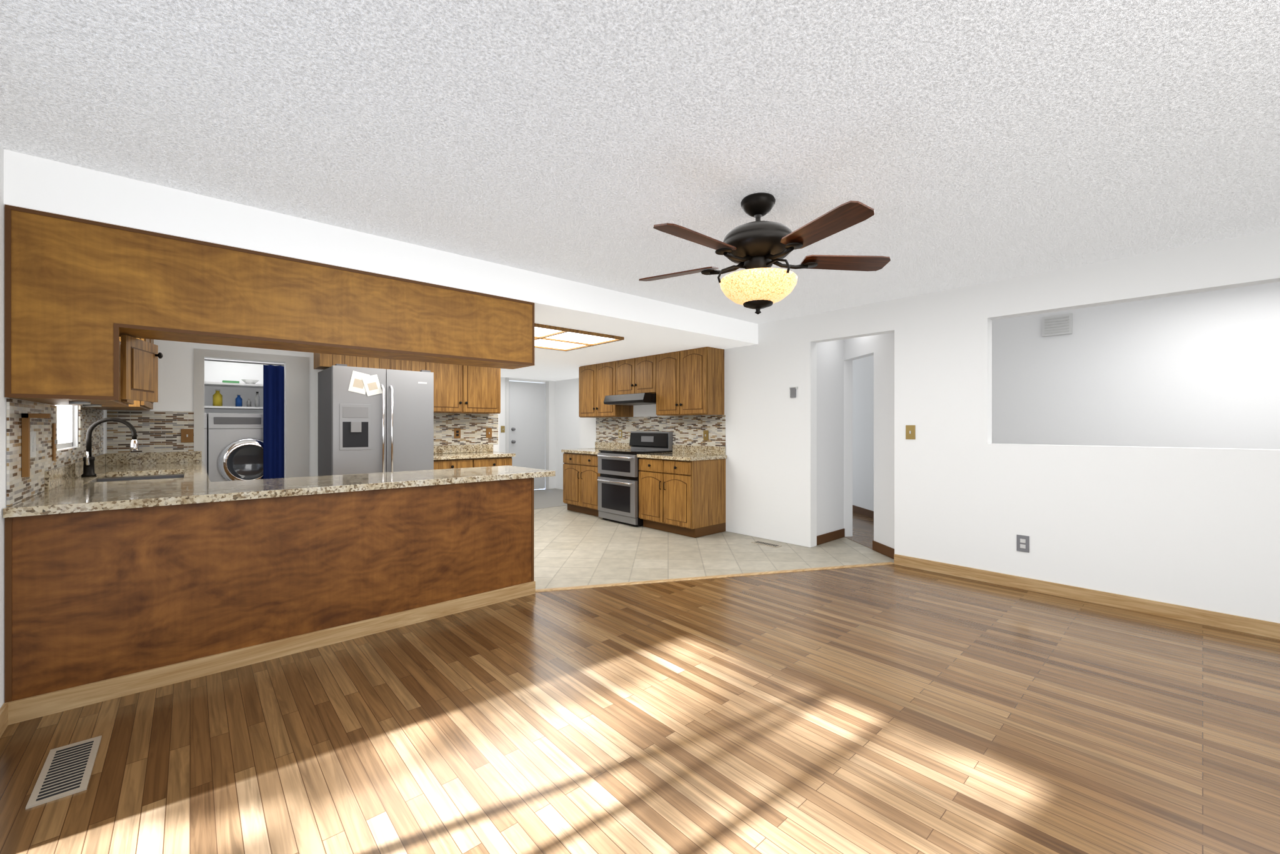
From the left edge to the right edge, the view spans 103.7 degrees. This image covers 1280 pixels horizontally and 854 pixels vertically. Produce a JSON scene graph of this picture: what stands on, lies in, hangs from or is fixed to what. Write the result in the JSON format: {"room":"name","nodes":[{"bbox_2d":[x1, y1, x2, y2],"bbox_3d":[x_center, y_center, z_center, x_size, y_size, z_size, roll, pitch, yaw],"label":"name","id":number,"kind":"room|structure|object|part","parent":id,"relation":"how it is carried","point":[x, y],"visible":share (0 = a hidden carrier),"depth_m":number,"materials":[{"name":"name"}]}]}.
{"room":"empty living room","nodes":[
{"label":"empty living room","id":0,"kind":"room"},
{"bbox_2d":[0,144,93,708],"bbox_3d":[-1.979,0.040,1.283,0.120,2.320,8.190,0,0,-42],"label":"wall","id":1,"kind":"structure","parent":0,"point":[2,452],"depth_m":2.02,"materials":[{"name":"white paint"}]},
{"bbox_2d":[6,398,111,506],"bbox_3d":[-3.571,0.090,3.178,0.028,0.466,2.998,0,0,-42],"label":"tile backsplash","id":2,"kind":"structure","parent":1,"relation":"attached to","point":[19,489],"depth_m":2.47,"materials":[{"name":"tile"}]},
{"bbox_2d":[21,413,54,477],"bbox_3d":[-2.683,0.080,2.236,0.079,0.280,0.030,0,0,-42],"label":"paper towel holder","id":3,"kind":"object","parent":2,"relation":"attached to","point":[29,444],"depth_m":2.21,"materials":[{"name":"wood"}]},
{"bbox_2d":[54,423,57,460],"bbox_3d":[-3.149,0.080,2.710,0.015,0.200,0.050,0,0,-42],"label":"light switch","id":4,"kind":"object","parent":2,"relation":"attached to","point":[55,441],"depth_m":2.71,"materials":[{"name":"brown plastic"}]},
{"bbox_2d":[55,405,73,449],"bbox_3d":[-3.536,-0.235,3.043,0.055,0.730,0.750,0,0,-42],"label":"kitchen window","id":5,"kind":"structure","parent":1,"relation":"in","point":[65,426],"depth_m":3.29,"materials":[{"name":"white glass"}]},
{"bbox_2d":[7,335,132,407],"bbox_3d":[-2.627,-0.279,2.341,0.316,0.319,0.505,0,0,-42],"label":"upper cabinet","id":6,"kind":"object","parent":1,"relation":"attached to","point":[125,342],"depth_m":2.39,"materials":[{"name":"brown wood"}]},
{"bbox_2d":[61,342,139,409],"bbox_3d":[-2.937,-0.279,2.688,0.316,0.319,0.425,0,0,-42],"label":"upper cabinet","id":7,"kind":"object","parent":1,"relation":"attached to","point":[139,374],"depth_m":2.47,"materials":[{"name":"brown wood"}]},
{"bbox_2d":[90,336,157,410],"bbox_3d":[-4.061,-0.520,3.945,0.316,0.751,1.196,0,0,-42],"label":"upper cabinet","id":8,"kind":"object","parent":1,"relation":"attached to","point":[148,350],"depth_m":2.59,"materials":[{"name":"brown wood"}]},
{"bbox_2d":[204,358,284,414],"bbox_3d":[-4.601,0.150,5.746,1.640,2.100,0.100,0,0,-42],"label":"wall","id":9,"kind":"structure","parent":0,"point":[217,372],"depth_m":5.68,"materials":[{"name":"white paint"}]},
{"bbox_2d":[204,379,263,409],"bbox_3d":[-4.433,-0.363,5.558,1.430,0.326,0.395,0,0,-42],"label":"closet shelf","id":10,"kind":"object","parent":9,"relation":"attached to","point":[217,400],"visible":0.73,"depth_m":5.48,"materials":[{"name":"white paint"}]},
{"bbox_2d":[103,339,499,478],"bbox_3d":[-3.270,0.150,5.540,3.630,2.100,0.120,0,0,-42],"label":"wall","id":11,"kind":"structure","parent":0,"point":[175,377],"depth_m":4.65,"materials":[{"name":"white paint"}]},
{"bbox_2d":[111,410,193,453],"bbox_3d":[-4.332,0.041,4.501,0.598,0.367,0.010,0,0,-42],"label":"tile backsplash","id":12,"kind":"structure","parent":11,"relation":"attached to","point":[158,431],"depth_m":4.49,"materials":[{"name":"tile"}]},
{"bbox_2d":[181,429,193,442],"bbox_3d":[-4.168,0.080,4.632,0.085,0.125,0.015,0,0,-42],"label":"light switch","id":13,"kind":"object","parent":12,"relation":"attached to","point":[187,435],"depth_m":4.63,"materials":[{"name":"brown wood"}]},
{"bbox_2d":[204,359,284,479],"bbox_3d":[-3.985,0.131,5.065,1.410,1.578,0.047,0,0,-42],"label":"curtain","id":14,"kind":"object","parent":11,"relation":"hanging from","point":[274,421],"visible":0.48,"depth_m":5.23,"materials":[{"name":"blue fabric"}]},
{"bbox_2d":[193,348,309,478],"bbox_3d":[-3.805,0.235,4.972,0.905,1.930,0.013,0,0,-42],"label":"trim","id":15,"kind":"structure","parent":11,"relation":"attached to","point":[297,417],"depth_m":5.16,"materials":[{"name":"white paint"}]},
{"bbox_2d":[313,353,423,371],"bbox_3d":[-2.956,-0.753,5.495,0.978,0.286,0.358,0,0,-42],"label":"upper cabinet","id":16,"kind":"object","parent":11,"relation":"attached to","point":[321,361],"depth_m":5.30,"materials":[{"name":"brown wood"}]},
{"bbox_2d":[423,361,500,414],"bbox_3d":[-2.232,-0.533,6.157,0.980,0.726,0.336,0,0,-42],"label":"upper cabinet","id":17,"kind":"object","parent":11,"relation":"attached to","point":[462,389],"depth_m":6.06,"materials":[{"name":"brown wood"}]},
{"bbox_2d":[433,413,498,445],"bbox_3d":[-2.300,0.027,6.319,1.105,0.392,0.008,0,0,-42],"label":"tile backsplash","id":18,"kind":"structure","parent":11,"relation":"attached to","point":[473,427],"depth_m":6.39,"materials":[{"name":"tile"}]},
{"bbox_2d":[454,428,460,438],"bbox_3d":[-2.292,0.080,6.314,0.080,0.125,0.008,0,0,-42],"label":"outlet","id":19,"kind":"object","parent":18,"relation":"attached to","point":[457,431],"depth_m":6.31,"materials":[{"name":"brown wood"}]},
{"bbox_2d":[486,428,491,438],"bbox_3d":[-1.977,0.080,6.592,0.080,0.125,0.015,0,0,-42],"label":"light switch","id":20,"kind":"object","parent":18,"relation":"attached to","point":[489,431],"depth_m":6.59,"materials":[{"name":"brown wood"}]},
{"bbox_2d":[500,426,504,432],"bbox_3d":[-2.481,0.040,9.106,0.075,0.120,0.015,0,0,-42],"label":"light switch","id":21,"kind":"object","parent":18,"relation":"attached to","point":[502,428],"depth_m":9.11,"materials":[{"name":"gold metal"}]},
{"bbox_2d":[3,149,758,381],"bbox_3d":[-2.176,-1.040,6.049,6.180,0.280,5.480,0,0,-42],"label":"ceiling","id":22,"kind":"structure","parent":0,"point":[644,327],"depth_m":2.97,"materials":[{"name":"white paint"}]},
{"bbox_2d":[5,204,534,400],"bbox_3d":[-1.771,-0.508,2.955,2.412,0.777,0.333,0,0,-42],"label":"soffit","id":23,"kind":"structure","parent":22,"relation":"hanging from","point":[82,297],"depth_m":2.42,"materials":[{"name":"brown wood"}]},
{"bbox_2d":[534,323,624,351],"bbox_3d":[-0.993,-0.885,4.974,1.310,0.026,1.040,0,0,-42],"label":"ceiling light panel","id":24,"kind":"object","parent":22,"relation":"attached to","point":[547,337],"visible":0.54,"depth_m":5.03,"materials":[{"name":"white plastic"}]},
{"bbox_2d":[499,377,554,489],"bbox_3d":[-2.541,0.150,9.143,2.500,2.100,0.120,0,0,-42],"label":"wall","id":25,"kind":"structure","parent":0,"point":[551,384],"depth_m":9.76,"materials":[{"name":"white paint"}]},
{"bbox_2d":[509,381,544,489],"bbox_3d":[-2.101,0.174,9.439,0.750,2.028,0.106,0,0,-42],"label":"door","id":26,"kind":"structure","parent":25,"relation":"in","point":[527,424],"depth_m":9.46,"materials":[{"name":"white paint"}]},
{"bbox_2d":[505,377,548,489],"bbox_3d":[-2.105,0.140,9.443,0.900,2.120,0.013,0,0,-42],"label":"door frame","id":27,"kind":"structure","parent":25,"relation":"attached to","point":[507,422],"depth_m":9.70,"materials":[{"name":"white paint"}]},
{"bbox_2d":[533,488,567,509],"bbox_3d":[-3.140,1.225,7.300,5.850,0.050,2.330,0,0,-42],"label":"floor","id":28,"kind":"structure","parent":0,"point":[544,498],"depth_m":8.47,"materials":[{"name":"grey"}]},
{"bbox_2d":[204,413,206,471],"bbox_3d":[-4.667,0.530,5.088,0.425,1.340,0.672,0,0,-42],"label":"dryer","id":29,"kind":"object","parent":28,"relation":"on","point":[205,440],"visible":0.15,"depth_m":4.98,"materials":[{"name":"white metal"}]},
{"bbox_2d":[206,413,263,481],"bbox_3d":[-4.250,0.530,5.436,0.640,1.340,0.710,0,0,-42],"label":"washer","id":30,"kind":"object","parent":28,"relation":"on","point":[234,447],"visible":0.33,"depth_m":5.13,"materials":[{"name":"white metal"}]},
{"bbox_2d":[554,378,579,489],"bbox_3d":[-0.948,0.150,9.139,0.130,2.100,1.990,0,0,-42],"label":"wall","id":31,"kind":"structure","parent":0,"point":[564,425],"depth_m":9.60,"materials":[{"name":"white paint"}]},
{"bbox_2d":[0,511,1279,853],"bbox_3d":[1.712,1.225,3.127,8.080,0.050,6.020,0,0,-42],"label":"floor","id":32,"kind":"structure","parent":0,"point":[887,709],"depth_m":1.96,"materials":[{"name":"brown wood"}]},
{"bbox_2d":[25,735,101,809],"bbox_3d":[-2.005,1.197,1.762,0.130,0.007,0.380,0,0,-42],"label":"floor vent","id":33,"kind":"object","parent":32,"relation":"in","point":[66,770],"visible":1,"depth_m":1.74,"materials":[{"name":"beige metal"}]},
{"bbox_2d":[535,561,893,592],"bbox_3d":[0.719,1.196,4.050,3.104,0.008,0.045,0,0,-14],"label":"trim","id":34,"kind":"structure","parent":32,"relation":"on","point":[601,585],"depth_m":3.99,"materials":[{"name":"brown wood"}]},
{"bbox_2d":[0,0,1279,323],"bbox_3d":[1.653,-1.150,3.342,8.280,0.060,6.420,0,0,-42],"label":"ceiling","id":35,"kind":"structure","parent":0,"point":[950,142],"depth_m":1.85,"materials":[{"name":"white paint"}]},
{"bbox_2d":[638,192,890,314],"bbox_3d":[0.546,-0.837,2.449,1.234,0.565,1.301,0,0,-42],"label":"ceiling fan","id":36,"kind":"object","parent":35,"relation":"hanging from","point":[758,284],"depth_m":2.35,"materials":[{"name":"brown wood"}]},
{"bbox_3d":[0.201,-0.821,2.706,0.437,0.007,0.136,0,12,31],"label":"ceiling fan blade","id":37,"kind":"part","parent":36,"relation":"part of","materials":[{"name":"brown wood"}]},
{"bbox_3d":[0.247,-0.821,2.187,0.437,0.007,0.136,0,12,-41],"label":"ceiling fan blade","id":38,"kind":"part","parent":36,"relation":"part of","materials":[{"name":"brown wood"}]},
{"bbox_3d":[0.755,-0.821,2.070,0.136,0.007,0.437,13,-5,-22],"label":"ceiling fan blade","id":39,"kind":"part","parent":36,"relation":"part of","materials":[{"name":"brown wood"}]},
{"bbox_3d":[1.023,-0.821,2.517,0.437,0.007,0.136,0,-12,-5],"label":"ceiling fan blade","id":40,"kind":"part","parent":36,"relation":"part of","materials":[{"name":"brown wood"}]},
{"bbox_2d":[533,505,893,589],"bbox_3d":[-1.002,1.232,6.026,8.260,0.057,7.080,0,0,-42],"label":"floor","id":41,"kind":"structure","parent":0,"point":[572,549],"depth_m":4.77,"materials":[{"name":"tile"}]},
{"bbox_2d":[5,501,222,703],"bbox_3d":[-2.537,0.782,2.497,0.661,0.836,0.669,0,0,-42],"label":"peninsula panel","id":42,"kind":"object","parent":41,"relation":"on","point":[94,597],"depth_m":2.22,"materials":[{"name":"brown wood"}]},
{"bbox_2d":[222,486,422,653],"bbox_3d":[-1.938,0.782,3.032,0.944,0.836,0.669,0,0,-42],"label":"peninsula panel","id":43,"kind":"object","parent":41,"relation":"on","point":[292,566],"depth_m":2.74,"materials":[{"name":"brown wood"}]},
{"bbox_2d":[15,581,535,723],"bbox_3d":[-1.658,1.156,2.825,2.413,0.088,0.013,0,0,-42],"label":"baseboard","id":44,"kind":"structure","parent":43,"relation":"attached to","point":[20,710],"depth_m":2.51,"materials":[{"name":"brown wood"}]},
{"bbox_2d":[3,451,555,518],"bbox_3d":[-2.602,0.295,4.000,2.567,0.140,3.062,0,0,-42],"label":"countertop","id":45,"kind":"structure","parent":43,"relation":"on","point":[127,480],"depth_m":2.91,"materials":[{"name":"stone"}]},
{"bbox_2d":[81,417,139,477],"bbox_3d":[-3.522,0.130,3.347,0.267,0.388,0.102,0,0,-42],"label":"faucet","id":46,"kind":"object","parent":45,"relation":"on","point":[89,460],"visible":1,"depth_m":3.30,"materials":[{"name":"black metal"}]},
{"bbox_2d":[318,363,433,476],"bbox_3d":[-2.777,0.301,5.303,0.930,1.798,0.832,0,0,-42],"label":"refrigerator","id":47,"kind":"object","parent":41,"relation":"on","point":[390,429],"visible":0.67,"depth_m":5.01,"materials":[{"name":"grey metal"}]},
{"bbox_2d":[348,370,382,396],"bbox_3d":[-2.677,-0.421,4.910,0.303,0.244,0.007,0,0,-42],"label":"papers","id":48,"kind":"object","parent":47,"relation":"attached to","point":[361,383],"visible":0.96,"depth_m":4.91,"materials":[{"name":"white paper"}]},
{"bbox_2d":[433,456,511,469],"bbox_3d":[-2.126,0.782,6.054,1.000,0.835,0.632,0,0,-42],"label":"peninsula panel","id":49,"kind":"object","parent":41,"relation":"on","point":[458,464],"visible":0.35,"depth_m":5.83,"materials":[{"name":"brown wood"}]},
{"bbox_2d":[433,444,515,459],"bbox_3d":[-2.119,0.294,6.061,1.030,0.138,0.630,0,0,-42],"label":"countertop","id":50,"kind":"structure","parent":49,"relation":"on","point":[454,452],"depth_m":6.19,"materials":[{"name":"stone"}]},
{"bbox_2d":[422,478,533,606],"bbox_3d":[-1.287,0.782,3.614,0.803,0.836,0.669,0,0,-42],"label":"peninsula panel","id":51,"kind":"object","parent":41,"relation":"on","point":[478,537],"depth_m":3.34,"materials":[{"name":"brown wood"}]},
{"bbox_2d":[563,452,600,516],"bbox_3d":[-0.594,0.782,7.108,0.602,0.836,0.891,0,0,-42],"label":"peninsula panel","id":52,"kind":"object","parent":41,"relation":"on","point":[580,474],"depth_m":6.92,"materials":[{"name":"brown wood"}]},
{"bbox_2d":[596,431,672,526],"bbox_3d":[-0.088,0.630,6.461,0.694,1.140,0.744,0,0,-42],"label":"range","id":53,"kind":"object","parent":41,"relation":"on","point":[618,487],"visible":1,"depth_m":6.30,"materials":[{"name":"silver metal"}]},
{"bbox_2d":[638,458,725,538],"bbox_3d":[0.482,0.782,5.905,0.602,0.836,0.841,0,0,-42],"label":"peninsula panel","id":54,"kind":"object","parent":41,"relation":"on","point":[685,498],"depth_m":5.63,"materials":[{"name":"brown wood"}]},
{"bbox_2d":[561,441,726,461],"bbox_3d":[-0.066,0.294,6.503,0.627,0.138,2.503,0,0,-42],"label":"countertop","id":55,"kind":"structure","parent":54,"relation":"on","point":[686,453],"depth_m":6.07,"materials":[{"name":"stone"}]},
{"bbox_2d":[751,540,781,548],"bbox_3d":[1.294,1.200,5.154,0.100,0.007,0.300,0,0,-42],"label":"floor vent","id":56,"kind":"object","parent":41,"relation":"in","point":[766,544],"visible":1,"depth_m":5.15,"materials":[{"name":"beige metal"}]},
{"bbox_2d":[816,332,894,548],"bbox_3d":[2.749,0.040,6.112,2.807,2.320,2.313,0,0,-42],"label":"wall","id":57,"kind":"structure","parent":0,"point":[855,421],"depth_m":5.32,"materials":[{"name":"white paint"}]},
{"bbox_2d":[816,528,844,545],"bbox_3d":[2.004,1.155,5.297,0.610,0.090,0.013,0,0,-42],"label":"baseboard","id":58,"kind":"structure","parent":57,"relation":"attached to","point":[825,538],"depth_m":5.29,"materials":[{"name":"brown wood"}]},
{"bbox_2d":[852,505,873,518],"bbox_3d":[3.089,1.155,6.460,1.675,0.090,2.258,0,0,-42],"label":"baseboard","id":59,"kind":"structure","parent":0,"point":[860,510],"depth_m":6.86,"materials":[{"name":"brown wood"}]},
{"bbox_2d":[580,229,1279,623],"bbox_3d":[1.851,0.040,4.921,0.120,2.320,8.270,0,0,-42],"label":"wall","id":60,"kind":"structure","parent":0,"point":[1197,528],"depth_m":3.77,"materials":[{"name":"white paint"}]},
{"bbox_2d":[578,361,626,418],"bbox_3d":[-0.501,-0.518,7.211,0.326,0.756,0.860,0,0,-42],"label":"upper cabinet","id":61,"kind":"object","parent":60,"relation":"attached to","point":[595,381],"depth_m":7.11,"materials":[{"name":"brown wood"}]},
{"bbox_2d":[613,355,653,417],"bbox_3d":[0.049,-0.518,6.596,0.326,0.756,0.790,0,0,-42],"label":"upper cabinet","id":62,"kind":"object","parent":60,"relation":"attached to","point":[634,375],"depth_m":6.54,"materials":[{"name":"brown wood"}]},
{"bbox_2d":[603,393,656,405],"bbox_3d":[-0.027,-0.354,6.529,0.524,0.121,0.780,0,0,-42],"label":"range hood","id":63,"kind":"object","parent":62,"relation":"attached to","point":[639,399],"visible":0.77,"depth_m":6.28,"materials":[{"name":"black metal"}]},
{"bbox_2d":[596,415,725,446],"bbox_3d":[0.159,0.042,6.715,0.008,0.362,2.472,0,0,-42],"label":"tile backsplash","id":64,"kind":"structure","parent":60,"relation":"attached to","point":[688,430],"depth_m":6.40,"materials":[{"name":"tile"}]},
{"bbox_2d":[618,430,622,438],"bbox_3d":[-0.281,0.100,7.193,0.008,0.120,0.075,0,0,-42],"label":"light switch","id":65,"kind":"object","parent":64,"relation":"attached to","point":[620,431],"depth_m":7.18,"materials":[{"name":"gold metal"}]},
{"bbox_2d":[703,430,708,440],"bbox_3d":[0.783,0.100,5.998,0.015,0.120,0.075,0,0,-42],"label":"light switch","id":66,"kind":"object","parent":64,"relation":"attached to","point":[705,433],"depth_m":6.00,"materials":[{"name":"gold metal"}]},
{"bbox_2d":[653,346,724,416],"bbox_3d":[0.582,-0.518,6.000,0.326,0.756,0.810,0,0,-42],"label":"upper cabinet","id":67,"kind":"object","parent":60,"relation":"attached to","point":[687,382],"depth_m":5.78,"materials":[{"name":"brown wood"}]},
{"bbox_2d":[789,386,797,398],"bbox_3d":[1.564,-0.355,5.135,0.021,0.110,0.090,0,0,-42],"label":"thermostat","id":68,"kind":"object","parent":60,"relation":"attached to","point":[792,392],"visible":0.96,"depth_m":5.13,"materials":[{"name":"grey plastic"}]},
{"bbox_2d":[872,540,894,559],"bbox_3d":[2.298,1.155,4.699,0.271,0.090,0.361,0,0,-42],"label":"baseboard","id":69,"kind":"structure","parent":60,"relation":"attached to","point":[887,551],"depth_m":4.73,"materials":[{"name":"brown wood"}]},
{"bbox_2d":[905,425,915,439],"bbox_3d":[2.312,0.045,4.303,0.015,0.120,0.075,0,0,-42],"label":"light switch","id":70,"kind":"object","parent":60,"relation":"attached to","point":[910,432],"visible":1,"depth_m":4.30,"materials":[{"name":"gold metal"}]},
{"bbox_2d":[1016,535,1029,553],"bbox_3d":[2.834,0.863,3.724,0.008,0.120,0.075,0,0,-42],"label":"outlet","id":71,"kind":"object","parent":60,"relation":"attached to","point":[1022,543],"visible":1,"depth_m":3.72,"materials":[{"name":"grey plastic"}]},
{"bbox_2d":[991,281,1279,449],"bbox_3d":[4.640,0.040,4.202,0.120,2.320,3.480,0,0,-42],"label":"wall","id":72,"kind":"structure","parent":0,"point":[1199,370],"depth_m":4.34,"materials":[{"name":"white paint"}]},
{"bbox_2d":[1041,313,1072,336],"bbox_3d":[3.989,-0.975,4.814,0.034,0.190,0.220,0,0,-42],"label":"air vent","id":73,"kind":"object","parent":72,"relation":"in","point":[1057,325],"visible":1,"depth_m":4.80,"materials":[{"name":"white metal"}]},
{"bbox_3d":[3.275,0.040,0.568,7.000,2.320,0.120,0,0,-42],"label":"wall","id":74,"kind":"structure","parent":0,"visible":0},
{"bbox_2d":[0,700,14,738],"bbox_3d":[-2.262,1.156,1.700,0.013,0.088,0.832,0,0,-42],"label":"baseboard","id":75,"kind":"structure","parent":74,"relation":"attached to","point":[7,710],"depth_m":2.01,"materials":[{"name":"brown wood"}]},
{"bbox_2d":[893,554,1279,639],"bbox_3d":[3.390,1.156,3.099,0.013,0.088,3.496,0,0,-42],"label":"baseboard","id":76,"kind":"structure","parent":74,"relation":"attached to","point":[1235,623],"depth_m":3.38,"materials":[{"name":"brown wood"}]}
]}

